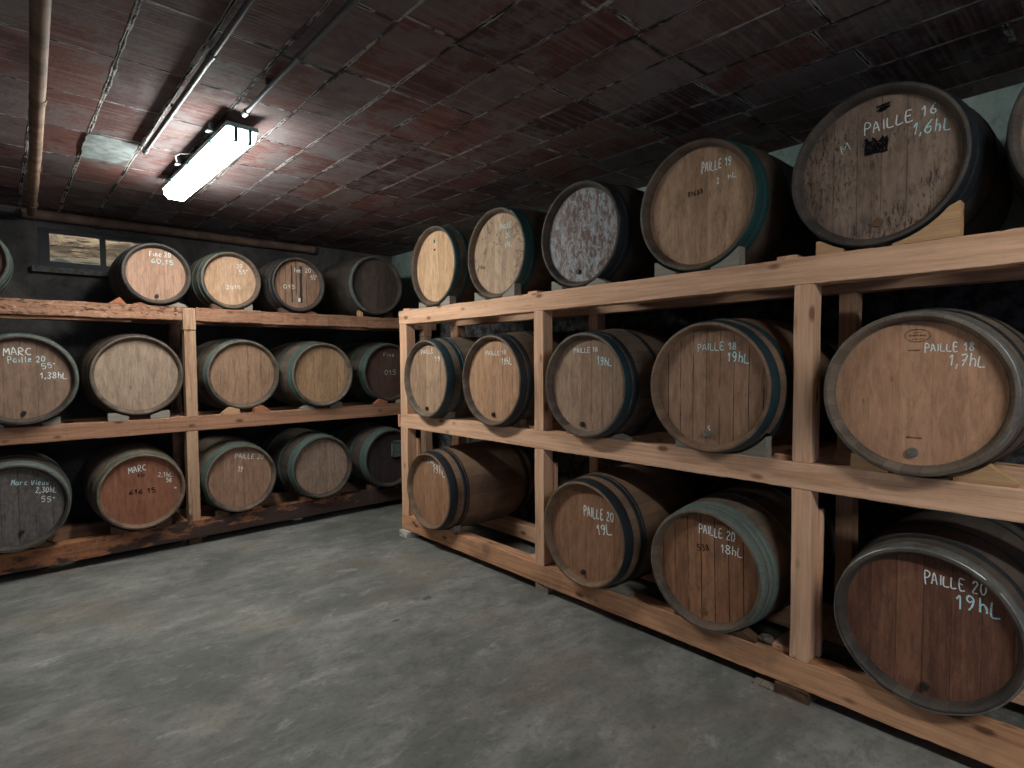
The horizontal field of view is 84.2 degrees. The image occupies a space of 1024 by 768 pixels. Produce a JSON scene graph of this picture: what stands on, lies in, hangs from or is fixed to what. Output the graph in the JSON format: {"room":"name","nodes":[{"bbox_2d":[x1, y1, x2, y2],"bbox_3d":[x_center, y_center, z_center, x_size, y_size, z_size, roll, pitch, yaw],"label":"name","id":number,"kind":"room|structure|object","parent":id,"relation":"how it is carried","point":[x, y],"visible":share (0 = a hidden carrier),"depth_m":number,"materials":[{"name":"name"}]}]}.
{"room":"wine cellar","nodes":[
{"label":"wine cellar","id":0,"kind":"room"},
{"bbox_2d":[0,204,393,524],"bbox_3d":[-3.511,-0.096,5.318,5.320,2.774,0.200,-2,3,-42],"label":"wall","id":1,"kind":"structure","parent":0,"point":[18,234],"depth_m":5.04,"materials":[{"name":"grey paint"}]},
{"bbox_2d":[31,227,161,277],"bbox_3d":[-3.623,-1.138,5.033,1.000,0.380,0.120,-2,3,-42],"label":"window","id":2,"kind":"structure","parent":1,"relation":"in","point":[66,252],"depth_m":4.92,"materials":[{"name":"paint"}]},
{"bbox_2d":[21,208,315,253],"bbox_3d":[-3.095,-1.435,5.435,2.440,0.096,0.115,-2,3,-42],"label":"pipe","id":3,"kind":"object","parent":1,"relation":"attached to","point":[40,214],"visible":1,"depth_m":5.24,"materials":[{"name":"metal"}]},
{"bbox_2d":[0,0,1023,256],"bbox_3d":[-0.572,-1.469,1.996,5.720,0.206,9.000,-2,3,-42],"label":"ceiling","id":4,"kind":"structure","parent":0,"point":[407,118],"depth_m":2.70,"materials":[{"name":"brick"}]},
{"bbox_2d":[26,0,51,216],"bbox_3d":[-1.117,-1.281,1.374,0.081,0.122,8.302,-2,3,-41],"label":"drain pipe","id":5,"kind":"object","parent":4,"relation":"attached to","point":[39,10],"visible":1,"depth_m":2.41,"materials":[{"name":"metal"}]},
{"bbox_2d":[142,0,255,153],"bbox_3d":[-0.069,-1.318,1.060,0.033,0.038,6.330,-3,3,-42],"label":"conduit","id":6,"kind":"object","parent":4,"relation":"attached to","point":[211,55],"visible":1,"depth_m":2.42,"materials":[{"name":"metal"}]},
{"bbox_2d":[162,121,258,201],"bbox_3d":[-1.908,-1.346,3.454,0.218,0.147,1.462,-3,3,-43],"label":"lamp","id":7,"kind":"object","parent":4,"relation":"hanging from","point":[230,139],"visible":1,"depth_m":3.25,"materials":[{"name":"plastic"}]},
{"bbox_2d":[241,0,360,116],"bbox_3d":[-0.326,-1.334,1.723,0.033,0.055,3.060,-2,3,-42],"label":"conduit","id":8,"kind":"object","parent":4,"relation":"attached to","point":[298,57],"visible":1,"depth_m":2.31,"materials":[{"name":"metal"}]},
{"bbox_2d":[0,499,1023,767],"bbox_3d":[-0.685,1.470,2.263,5.720,0.150,9.400,-2,3,-42],"label":"floor","id":9,"kind":"structure","parent":0,"point":[335,639],"depth_m":2.69,"materials":[{"name":"concrete"}]},
{"bbox_2d":[188,537,201,544],"bbox_3d":[-2.612,1.283,4.664,0.101,0.058,0.067,-2,3,-42],"label":"wooden shim","id":10,"kind":"object","parent":9,"relation":"on","point":[198,540],"visible":0.76,"depth_m":4.64,"materials":[{"name":"brown wood"}]},
{"bbox_2d":[0,297,435,574],"bbox_3d":[-2.689,0.307,4.912,4.470,1.878,0.666,-2,3,-42],"label":"rack","id":11,"kind":"object","parent":9,"relation":"on","point":[89,539],"visible":0.73,"depth_m":4.59,"materials":[{"name":"brown wood"}]},
{"bbox_2d":[0,240,13,293],"bbox_3d":[-3.781,-0.826,3.903,0.521,0.519,0.683,-2,3,-42],"label":"wine barrel","id":12,"kind":"object","parent":11,"relation":"on","point":[6,261],"visible":1,"depth_m":3.81,"materials":[{"name":"brown wood"}]},
{"bbox_2d":[0,449,71,552],"bbox_3d":[-3.627,0.820,4.125,0.649,0.649,0.923,-2,3,-42],"label":"wine barrel","id":13,"kind":"object","parent":11,"relation":"on","point":[36,492],"visible":1,"depth_m":3.88,"materials":[{"name":"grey wood"}]},
{"bbox_2d":[0,332,78,425],"bbox_3d":[-3.614,-0.039,4.161,0.668,0.668,0.924,-2,3,-42],"label":"wine barrel","id":14,"kind":"object","parent":11,"relation":"on","point":[39,379],"visible":1,"depth_m":3.89,"materials":[{"name":"brown wood"}]},
{"bbox_2d":[34,540,53,548],"bbox_3d":[-3.301,1.121,3.995,0.110,0.039,0.062,-2,3,-42],"label":"chock","id":15,"kind":"object","parent":11,"relation":"on","point":[47,542],"visible":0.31,"depth_m":3.98,"materials":[{"name":"brown wood"}]},
{"bbox_2d":[42,416,60,425],"bbox_3d":[-3.257,0.260,4.005,0.100,0.060,0.062,-2,3,-42],"label":"chock","id":16,"kind":"object","parent":11,"relation":"on","point":[56,420],"visible":1,"depth_m":3.99,"materials":[{"name":"grey wood"}]},
{"bbox_2d":[109,297,125,303],"bbox_3d":[-2.965,-0.626,4.247,0.110,0.050,0.075,-2,3,-42],"label":"chock","id":17,"kind":"object","parent":11,"relation":"on","point":[118,300],"visible":0.82,"depth_m":4.22,"materials":[{"name":"orange wood"}]},
{"bbox_2d":[107,413,128,421],"bbox_3d":[-2.967,0.247,4.266,0.130,0.060,0.062,-2,3,-42],"label":"chock","id":18,"kind":"object","parent":11,"relation":"on","point":[111,417],"visible":1,"depth_m":4.24,"materials":[{"name":"grey wood"}]},
{"bbox_2d":[110,525,128,534],"bbox_3d":[-2.975,1.097,4.289,0.110,0.060,0.062,-2,3,-42],"label":"chock","id":19,"kind":"object","parent":11,"relation":"on","point":[113,529],"visible":0.83,"depth_m":4.26,"materials":[{"name":"brown wood"}]},
{"bbox_2d":[76,333,183,416],"bbox_3d":[-3.153,-0.077,4.658,0.672,0.673,0.923,-2,3,-42],"label":"wine barrel","id":20,"kind":"object","parent":11,"relation":"on","point":[128,374],"visible":0.91,"depth_m":4.33,"materials":[{"name":"brown wood"}]},
{"bbox_2d":[82,441,185,529],"bbox_3d":[-3.106,0.805,4.637,0.636,0.636,0.923,-2,3,-42],"label":"wine barrel","id":21,"kind":"object","parent":11,"relation":"on","point":[131,485],"visible":1,"depth_m":4.33,"materials":[{"name":"brown wood"}]},
{"bbox_2d":[108,243,190,305],"bbox_3d":[-2.957,-0.859,4.614,0.513,0.513,0.683,-2,3,-42],"label":"wine barrel","id":22,"kind":"object","parent":11,"relation":"on","point":[157,274],"visible":0.84,"depth_m":4.38,"materials":[{"name":"brown wood"}]},
{"bbox_2d":[149,410,169,418],"bbox_3d":[-2.767,0.238,4.447,0.130,0.060,0.062,-2,3,-42],"label":"chock","id":23,"kind":"object","parent":11,"relation":"on","point":[162,413],"visible":1,"depth_m":4.43,"materials":[{"name":"grey wood"}]},
{"bbox_2d":[155,517,171,526],"bbox_3d":[-2.760,1.087,4.483,0.110,0.060,0.062,-2,3,-42],"label":"chock","id":24,"kind":"object","parent":11,"relation":"on","point":[168,521],"visible":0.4,"depth_m":4.47,"materials":[{"name":"brown wood"}]},
{"bbox_2d":[168,302,186,307],"bbox_3d":[-2.672,-0.631,4.504,0.140,0.038,0.062,-2,3,-42],"label":"chock","id":25,"kind":"object","parent":11,"relation":"on","point":[177,304],"visible":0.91,"depth_m":4.49,"materials":[{"name":"grey wood"}]},
{"bbox_2d":[210,304,221,308],"bbox_3d":[-2.455,-0.641,4.699,0.080,0.040,0.062,-2,3,-42],"label":"chock","id":26,"kind":"object","parent":11,"relation":"on","point":[212,306],"visible":0.94,"depth_m":4.67,"materials":[{"name":"brown wood"}]},
{"bbox_2d":[214,509,229,516],"bbox_3d":[-2.443,1.079,4.769,0.110,0.050,0.062,-2,3,-42],"label":"chock","id":27,"kind":"object","parent":11,"relation":"on","point":[217,512],"visible":1,"depth_m":4.74,"materials":[{"name":"brown wood"}]},
{"bbox_2d":[184,252,260,309],"bbox_3d":[-2.571,-0.878,4.996,0.518,0.519,0.683,-2,3,-42],"label":"wine barrel","id":28,"kind":"object","parent":11,"relation":"on","point":[227,280],"visible":0.8,"depth_m":4.76,"materials":[{"name":"brown wood"}]},
{"bbox_2d":[183,434,275,511],"bbox_3d":[-2.591,0.787,5.135,0.629,0.628,0.923,-2,3,-42],"label":"wine barrel","id":29,"kind":"object","parent":11,"relation":"on","point":[236,474],"visible":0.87,"depth_m":4.82,"materials":[{"name":"brown wood"}]},
{"bbox_2d":[220,407,239,414],"bbox_3d":[-2.386,0.224,4.792,0.140,0.055,0.062,-2,3,-42],"label":"chock","id":30,"kind":"object","parent":11,"relation":"on","point":[229,410],"visible":1,"depth_m":4.77,"materials":[{"name":"brown wood"}]},
{"bbox_2d":[182,338,278,408],"bbox_3d":[-2.609,-0.095,5.217,0.649,0.649,0.923,-2,3,-42],"label":"wine barrel","id":31,"kind":"object","parent":11,"relation":"on","point":[238,373],"visible":0.85,"depth_m":4.89,"materials":[{"name":"brown wood"}]},
{"bbox_2d":[242,304,252,309],"bbox_3d":[-2.274,-0.659,4.863,0.070,0.060,0.062,-2,3,-42],"label":"chock","id":32,"kind":"object","parent":11,"relation":"on","point":[250,307],"visible":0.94,"depth_m":4.85,"materials":[{"name":"grey wood"}]},
{"bbox_2d":[251,505,263,509],"bbox_3d":[-2.232,1.075,4.960,0.100,0.039,0.062,-2,3,-42],"label":"chock","id":33,"kind":"object","parent":11,"relation":"on","point":[258,506],"visible":0.51,"depth_m":4.93,"materials":[{"name":"brown wood"}]},
{"bbox_2d":[252,405,270,411],"bbox_3d":[-2.193,0.216,4.966,0.140,0.055,0.062,-2,3,-42],"label":"chock","id":34,"kind":"object","parent":11,"relation":"on","point":[260,408],"visible":1,"depth_m":4.94,"materials":[{"name":"orange wood"}]},
{"bbox_2d":[278,308,288,312],"bbox_3d":[-2.045,-0.659,5.070,0.080,0.040,0.062,-2,3,-42],"label":"chock","id":35,"kind":"object","parent":11,"relation":"on","point":[281,310],"visible":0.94,"depth_m":5.04,"materials":[{"name":"brown wood"}]},
{"bbox_2d":[251,257,324,312],"bbox_3d":[-2.137,-0.903,5.340,0.530,0.532,0.683,-2,3,-42],"label":"wine barrel","id":36,"kind":"object","parent":11,"relation":"on","point":[292,284],"visible":0.77,"depth_m":5.11,"materials":[{"name":"brown wood"}]},
{"bbox_2d":[298,495,312,501],"bbox_3d":[-1.913,1.056,5.248,0.110,0.050,0.062,-2,3,-42],"label":"chock","id":37,"kind":"object","parent":11,"relation":"on","point":[300,498],"visible":0.97,"depth_m":5.21,"materials":[{"name":"brown wood"}]},
{"bbox_2d":[260,428,351,497],"bbox_3d":[-2.051,0.759,5.588,0.634,0.634,0.923,-2,3,-42],"label":"wine barrel","id":38,"kind":"object","parent":11,"relation":"on","point":[310,463],"visible":0.88,"depth_m":5.28,"materials":[{"name":"brown wood"}]},
{"bbox_2d":[298,404,314,409],"bbox_3d":[-1.898,0.210,5.232,0.130,0.040,0.062,-2,3,-42],"label":"chock","id":39,"kind":"object","parent":11,"relation":"on","point":[304,406],"visible":1,"depth_m":5.21,"materials":[{"name":"grey wood"}]},
{"bbox_2d":[270,341,352,406],"bbox_3d":[-2.050,-0.100,5.587,0.645,0.646,0.923,-2,3,-42],"label":"wine barrel","id":40,"kind":"object","parent":11,"relation":"on","point":[311,373],"visible":0.84,"depth_m":5.26,"materials":[{"name":"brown wood"}]},
{"bbox_2d":[327,401,341,407],"bbox_3d":[-1.694,0.197,5.416,0.120,0.050,0.062,-2,3,-42],"label":"chock","id":41,"kind":"object","parent":11,"relation":"on","point":[337,404],"visible":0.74,"depth_m":5.39,"materials":[{"name":"grey wood"}]},
{"bbox_2d":[329,490,340,496],"bbox_3d":[-1.705,1.046,5.435,0.110,0.050,0.062,-2,3,-42],"label":"chock","id":42,"kind":"object","parent":11,"relation":"on","point":[338,493],"visible":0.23,"depth_m":5.42,"materials":[{"name":"brown wood"}]},
{"bbox_2d":[316,256,401,316],"bbox_3d":[-1.632,-0.986,5.922,0.622,0.624,0.923,-2,3,-42],"label":"wine barrel","id":43,"kind":"object","parent":11,"relation":"on","point":[372,285],"visible":0.81,"depth_m":5.62,"materials":[{"name":"brown wood"}]},
{"bbox_2d":[357,309,362,315],"bbox_3d":[-1.496,-0.703,5.565,0.035,0.080,0.062,-2,3,-42],"label":"chock","id":44,"kind":"object","parent":11,"relation":"on","point":[359,313],"visible":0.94,"depth_m":5.55,"materials":[{"name":"brown wood"}]},
{"bbox_2d":[330,422,401,486],"bbox_3d":[-1.519,0.734,6.041,0.638,0.638,0.923,-2,3,-42],"label":"wine barrel","id":45,"kind":"object","parent":11,"relation":"on","point":[374,448],"visible":0.64,"depth_m":5.70,"materials":[{"name":"brown wood"}]},
{"bbox_2d":[340,342,400,401],"bbox_3d":[-1.559,-0.131,6.166,0.648,0.648,0.923,-2,3,-42],"label":"wine barrel","id":46,"kind":"object","parent":11,"relation":"on","point":[375,365],"visible":0.66,"depth_m":5.82,"materials":[{"name":"brown wood"}]},
{"bbox_2d":[366,484,378,489],"bbox_3d":[-1.402,1.033,5.708,0.110,0.050,0.062,-2,3,-42],"label":"chock","id":47,"kind":"object","parent":11,"relation":"on","point":[368,486],"visible":1,"depth_m":5.68,"materials":[{"name":"brown wood"}]},
{"bbox_2d":[372,399,387,404],"bbox_3d":[-1.336,0.178,5.739,0.140,0.057,0.062,-2,3,-42],"label":"chock","id":48,"kind":"object","parent":11,"relation":"on","point":[378,401],"visible":1,"depth_m":5.71,"materials":[{"name":"brown wood"}]},
{"bbox_2d":[381,312,392,317],"bbox_3d":[-1.275,-0.702,5.765,0.100,0.060,0.062,-2,3,-42],"label":"chock","id":49,"kind":"object","parent":11,"relation":"on","point":[388,314],"visible":0.91,"depth_m":5.75,"materials":[{"name":"brown wood"}]},
{"bbox_2d":[399,529,420,538],"bbox_3d":[-0.869,1.266,4.834,0.145,0.052,0.144,-2,3,-42],"label":"wooden shim","id":50,"kind":"object","parent":9,"relation":"on","point":[404,533],"visible":0.64,"depth_m":4.78,"materials":[{"name":"white"}]},
{"bbox_2d":[535,582,555,593],"bbox_3d":[0.223,1.306,3.659,0.100,0.052,0.112,-2,3,-42],"label":"wooden shim","id":51,"kind":"object","parent":9,"relation":"on","point":[539,587],"visible":0.55,"depth_m":3.62,"materials":[{"name":"grey wood"}]},
{"bbox_2d":[398,227,1023,767],"bbox_3d":[0.945,0.352,3.216,0.672,1.880,4.985,-2,3,-42],"label":"rack","id":52,"kind":"object","parent":9,"relation":"on","point":[806,465],"visible":0.84,"depth_m":2.54,"materials":[{"name":"brown wood"}]},
{"bbox_2d":[419,302,431,308],"bbox_3d":[-0.695,-0.634,4.557,0.062,0.050,0.100,-2,3,-42],"label":"chock","id":53,"kind":"object","parent":52,"relation":"on","point":[421,304],"visible":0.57,"depth_m":4.54,"materials":[{"name":"grey wood"}]},
{"bbox_2d":[404,337,480,417],"bbox_3d":[-0.341,-0.056,4.705,0.923,0.668,0.668,-2,3,-42],"label":"wine barrel","id":54,"kind":"object","parent":52,"relation":"on","point":[433,370],"visible":0.54,"depth_m":4.38,"materials":[{"name":"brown wood"}]},
{"bbox_2d":[440,296,455,305],"bbox_3d":[-0.487,-0.633,4.327,0.062,0.065,0.120,-2,3,-42],"label":"chock","id":55,"kind":"object","parent":52,"relation":"on","point":[450,299],"visible":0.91,"depth_m":4.29,"materials":[{"name":"grey wood"}]},
{"bbox_2d":[443,412,454,418],"bbox_3d":[-0.488,0.240,4.370,0.062,0.055,0.086,-2,3,-42],"label":"chock","id":56,"kind":"object","parent":52,"relation":"on","point":[451,415],"visible":1,"depth_m":4.34,"materials":[{"name":"grey wood"}]},
{"bbox_2d":[411,225,491,306],"bbox_3d":[-0.283,-0.934,4.718,0.923,0.678,0.677,-2,3,-42],"label":"wine barrel","id":57,"kind":"object","parent":52,"relation":"on","point":[439,265],"visible":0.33,"depth_m":4.39,"materials":[{"name":"brown wood"}]},
{"bbox_2d":[448,524,460,531],"bbox_3d":[-0.444,1.097,4.362,0.062,0.065,0.074,-2,3,-42],"label":"chock","id":58,"kind":"object","parent":52,"relation":"on","point":[456,528],"visible":1,"depth_m":4.34,"materials":[{"name":"grey wood"}]},
{"bbox_2d":[407,441,534,529],"bbox_3d":[-0.315,0.815,4.689,0.923,0.661,0.660,-2,3,-42],"label":"wine barrel","id":59,"kind":"object","parent":52,"relation":"on","point":[465,484],"visible":0.95,"depth_m":4.44,"materials":[{"name":"brown wood"}]},
{"bbox_2d":[475,293,489,300],"bbox_3d":[-0.203,-0.620,4.013,0.062,0.060,0.120,-2,3,-42],"label":"chock","id":60,"kind":"object","parent":52,"relation":"on","point":[478,296],"visible":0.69,"depth_m":4.01,"materials":[{"name":"grey wood"}]},
{"bbox_2d":[502,283,520,296],"bbox_3d":[-0.003,-0.625,3.791,0.062,0.085,0.120,-2,3,-42],"label":"chock","id":61,"kind":"object","parent":52,"relation":"on","point":[515,289],"visible":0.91,"depth_m":3.75,"materials":[{"name":"grey wood"}]},
{"bbox_2d":[462,331,570,426],"bbox_3d":[0.190,-0.037,4.121,0.923,0.682,0.682,-2,3,-42],"label":"wine barrel","id":62,"kind":"object","parent":52,"relation":"on","point":[498,373],"visible":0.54,"depth_m":3.81,"materials":[{"name":"brown wood"}]},
{"bbox_2d":[468,207,570,298],"bbox_3d":[0.221,-0.914,4.198,0.923,0.677,0.676,-2,3,-42],"label":"wine barrel","id":63,"kind":"object","parent":52,"relation":"on","point":[505,249],"visible":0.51,"depth_m":3.87,"materials":[{"name":"brown wood"}]},
{"bbox_2d":[512,418,526,427],"bbox_3d":[0.048,0.257,3.777,0.062,0.060,0.084,-2,3,-42],"label":"chock","id":64,"kind":"object","parent":52,"relation":"on","point":[521,423],"visible":1,"depth_m":3.74,"materials":[{"name":"brown wood"}]},
{"bbox_2d":[551,282,568,290],"bbox_3d":[0.295,-0.599,3.462,0.062,0.055,0.090,-2,3,-42],"label":"chock","id":65,"kind":"object","parent":52,"relation":"on","point":[555,285],"visible":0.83,"depth_m":3.45,"materials":[{"name":"grey wood"}]},
{"bbox_2d":[587,278,612,285],"bbox_3d":[0.500,-0.584,3.236,0.062,0.039,0.140,-2,3,-42],"label":"chock","id":66,"kind":"object","parent":52,"relation":"on","point":[596,281],"visible":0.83,"depth_m":3.21,"materials":[{"name":"grey wood"}]},
{"bbox_2d":[545,329,672,438],"bbox_3d":[0.739,-0.009,3.511,0.923,0.659,0.660,-2,3,-42],"label":"wine barrel","id":67,"kind":"object","parent":52,"relation":"on","point":[598,382],"visible":0.73,"depth_m":3.19,"materials":[{"name":"brown wood"}]},
{"bbox_2d":[541,180,680,287],"bbox_3d":[0.726,-0.893,3.632,0.923,0.674,0.674,-2,3,-42],"label":"wine barrel","id":68,"kind":"object","parent":52,"relation":"on","point":[592,230],"visible":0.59,"depth_m":3.30,"materials":[{"name":"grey wood"}]},
{"bbox_2d":[609,433,631,440],"bbox_3d":[0.606,0.293,3.161,0.062,0.030,0.113,-2,3,-42],"label":"chock","id":69,"kind":"object","parent":52,"relation":"on","point":[624,437],"visible":1,"depth_m":3.13,"materials":[{"name":"grey wood"}]},
{"bbox_2d":[608,583,634,596],"bbox_3d":[0.616,1.149,3.191,0.062,0.040,0.144,-2,3,-42],"label":"chock","id":70,"kind":"object","parent":52,"relation":"on","point":[624,589],"visible":1,"depth_m":3.16,"materials":[{"name":"grey wood"}]},
{"bbox_2d":[544,463,707,588],"bbox_3d":[0.734,0.841,3.528,0.923,0.668,0.669,-2,3,-42],"label":"wine barrel","id":71,"kind":"object","parent":52,"relation":"on","point":[600,526],"visible":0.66,"depth_m":3.23,"materials":[{"name":"brown wood"}]},
{"bbox_2d":[655,263,680,276],"bbox_3d":[0.800,-0.588,2.903,0.062,0.070,0.120,-2,3,-42],"label":"chock","id":72,"kind":"object","parent":52,"relation":"on","point":[660,269],"visible":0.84,"depth_m":2.90,"materials":[{"name":"grey wood"}]},
{"bbox_2d":[675,439,691,448],"bbox_3d":[0.881,0.288,2.855,0.062,0.060,0.092,-2,3,-42],"label":"chock","id":73,"kind":"object","parent":52,"relation":"on","point":[677,443],"visible":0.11,"depth_m":2.85,"materials":[{"name":"grey wood"}]},
{"bbox_2d":[710,246,744,269],"bbox_3d":[1.014,-0.590,2.666,0.062,0.090,0.140,-2,3,-42],"label":"chock","id":74,"kind":"object","parent":52,"relation":"on","point":[737,257],"visible":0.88,"depth_m":2.62,"materials":[{"name":"grey wood"}]},
{"bbox_2d":[640,138,824,272],"bbox_3d":[1.223,-0.883,3.060,0.924,0.690,0.690,-2,3,-42],"label":"wine barrel","id":75,"kind":"object","parent":52,"relation":"on","point":[709,198],"visible":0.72,"depth_m":2.74,"materials":[{"name":"brown wood"}]},
{"bbox_2d":[651,482,834,632],"bbox_3d":[1.242,0.868,2.997,0.923,0.639,0.637,-2,3,-42],"label":"wine barrel","id":76,"kind":"object","parent":52,"relation":"on","point":[721,561],"visible":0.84,"depth_m":2.70,"materials":[{"name":"brown wood"}]},
{"bbox_2d":[651,318,835,452],"bbox_3d":[1.244,0.001,2.952,0.923,0.677,0.678,-2,3,-42],"label":"wine barrel","id":77,"kind":"object","parent":52,"relation":"on","point":[720,385],"visible":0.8,"depth_m":2.64,"materials":[{"name":"brown wood"}]},
{"bbox_2d":[727,627,759,643],"bbox_3d":[1.090,1.168,2.667,0.062,0.038,0.140,-2,3,-42],"label":"chock","id":78,"kind":"object","parent":52,"relation":"on","point":[746,633],"visible":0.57,"depth_m":2.64,"materials":[{"name":"brown wood"}]},
{"bbox_2d":[738,433,771,457],"bbox_3d":[1.112,0.267,2.599,0.062,0.120,0.129,-2,3,-42],"label":"chock","id":79,"kind":"object","parent":52,"relation":"on","point":[763,448],"visible":0.97,"depth_m":2.55,"materials":[{"name":"grey wood"}]},
{"bbox_2d":[757,633,774,643],"bbox_3d":[1.170,1.171,2.601,0.054,0.034,0.079,-2,3,-42],"label":"stone fragment","id":80,"kind":"object","parent":52,"relation":"on","point":[767,638],"visible":1,"depth_m":2.59,"materials":[{"name":"grey stone"}]},
{"bbox_2d":[816,241,847,254],"bbox_3d":[1.317,-0.561,2.332,0.062,0.055,0.100,-2,3,-42],"label":"chock","id":81,"kind":"object","parent":52,"relation":"on","point":[821,248],"visible":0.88,"depth_m":2.32,"materials":[{"name":"brown wood"}]},
{"bbox_2d":[851,452,890,472],"bbox_3d":[1.428,0.309,2.251,0.062,0.060,0.130,-2,3,-42],"label":"chock","id":82,"kind":"object","parent":52,"relation":"on","point":[857,462],"visible":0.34,"depth_m":2.25,"materials":[{"name":"brown wood"}]},
{"bbox_2d":[791,81,1012,250],"bbox_3d":[1.733,-0.857,2.496,0.923,0.675,0.674,-2,3,-42],"label":"wine barrel","id":83,"kind":"object","parent":52,"relation":"on","point":[889,159],"visible":0.78,"depth_m":2.19,"materials":[{"name":"brown wood"}]},
{"bbox_2d":[824,308,1023,476],"bbox_3d":[1.785,0.021,2.354,0.923,0.657,0.657,-2,3,-42],"label":"wine barrel","id":84,"kind":"object","parent":52,"relation":"on","point":[930,392],"visible":1,"depth_m":2.04,"materials":[{"name":"brown wood"}]},
{"bbox_2d":[892,200,963,244],"bbox_3d":[1.533,-0.588,2.092,0.062,0.125,0.205,-2,3,-42],"label":"chock","id":85,"kind":"object","parent":52,"relation":"on","point":[950,223],"visible":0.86,"depth_m":2.03,"materials":[{"name":"brown wood"}]},
{"bbox_2d":[834,509,1023,715],"bbox_3d":[1.839,0.882,2.380,0.923,0.654,0.653,-2,3,-42],"label":"wine barrel","id":86,"kind":"object","parent":52,"relation":"on","point":[931,608],"visible":0.91,"depth_m":2.10,"materials":[{"name":"brown wood"}]},
{"bbox_2d":[953,463,1019,487],"bbox_3d":[1.665,0.314,1.989,0.062,0.068,0.175,-2,3,-42],"label":"chock","id":87,"kind":"object","parent":52,"relation":"on","point":[989,474],"visible":1,"depth_m":1.96,"materials":[{"name":"brown wood"}]},
{"bbox_2d":[1006,87,1023,202],"bbox_3d":[2.205,-0.841,1.982,0.923,0.677,0.676,-2,3,-42],"label":"wine barrel","id":88,"kind":"object","parent":52,"relation":"on","point":[1014,138],"visible":1,"depth_m":1.89,"materials":[{"name":"brown wood"}]},
{"bbox_2d":[752,674,776,691],"bbox_3d":[1.172,1.359,2.589,0.130,0.018,0.096,-2,3,-42],"label":"wooden shim","id":89,"kind":"object","parent":9,"relation":"on","point":[763,681],"visible":0.57,"depth_m":2.57,"materials":[{"name":"grey wood"}]},
{"bbox_2d":[774,680,817,705],"bbox_3d":[1.250,1.346,2.497,0.097,0.051,0.154,-2,3,-42],"label":"wooden shim","id":90,"kind":"object","parent":9,"relation":"on","point":[801,696],"visible":0.71,"depth_m":2.46,"materials":[{"name":"brown wood"}]},
{"bbox_2d":[392,83,1023,604],"bbox_3d":[1.487,-0.075,3.904,0.200,2.774,9.000,-2,3,-42],"label":"wall","id":91,"kind":"structure","parent":0,"point":[1004,300],"depth_m":3.35,"materials":[{"name":"grey paint"}]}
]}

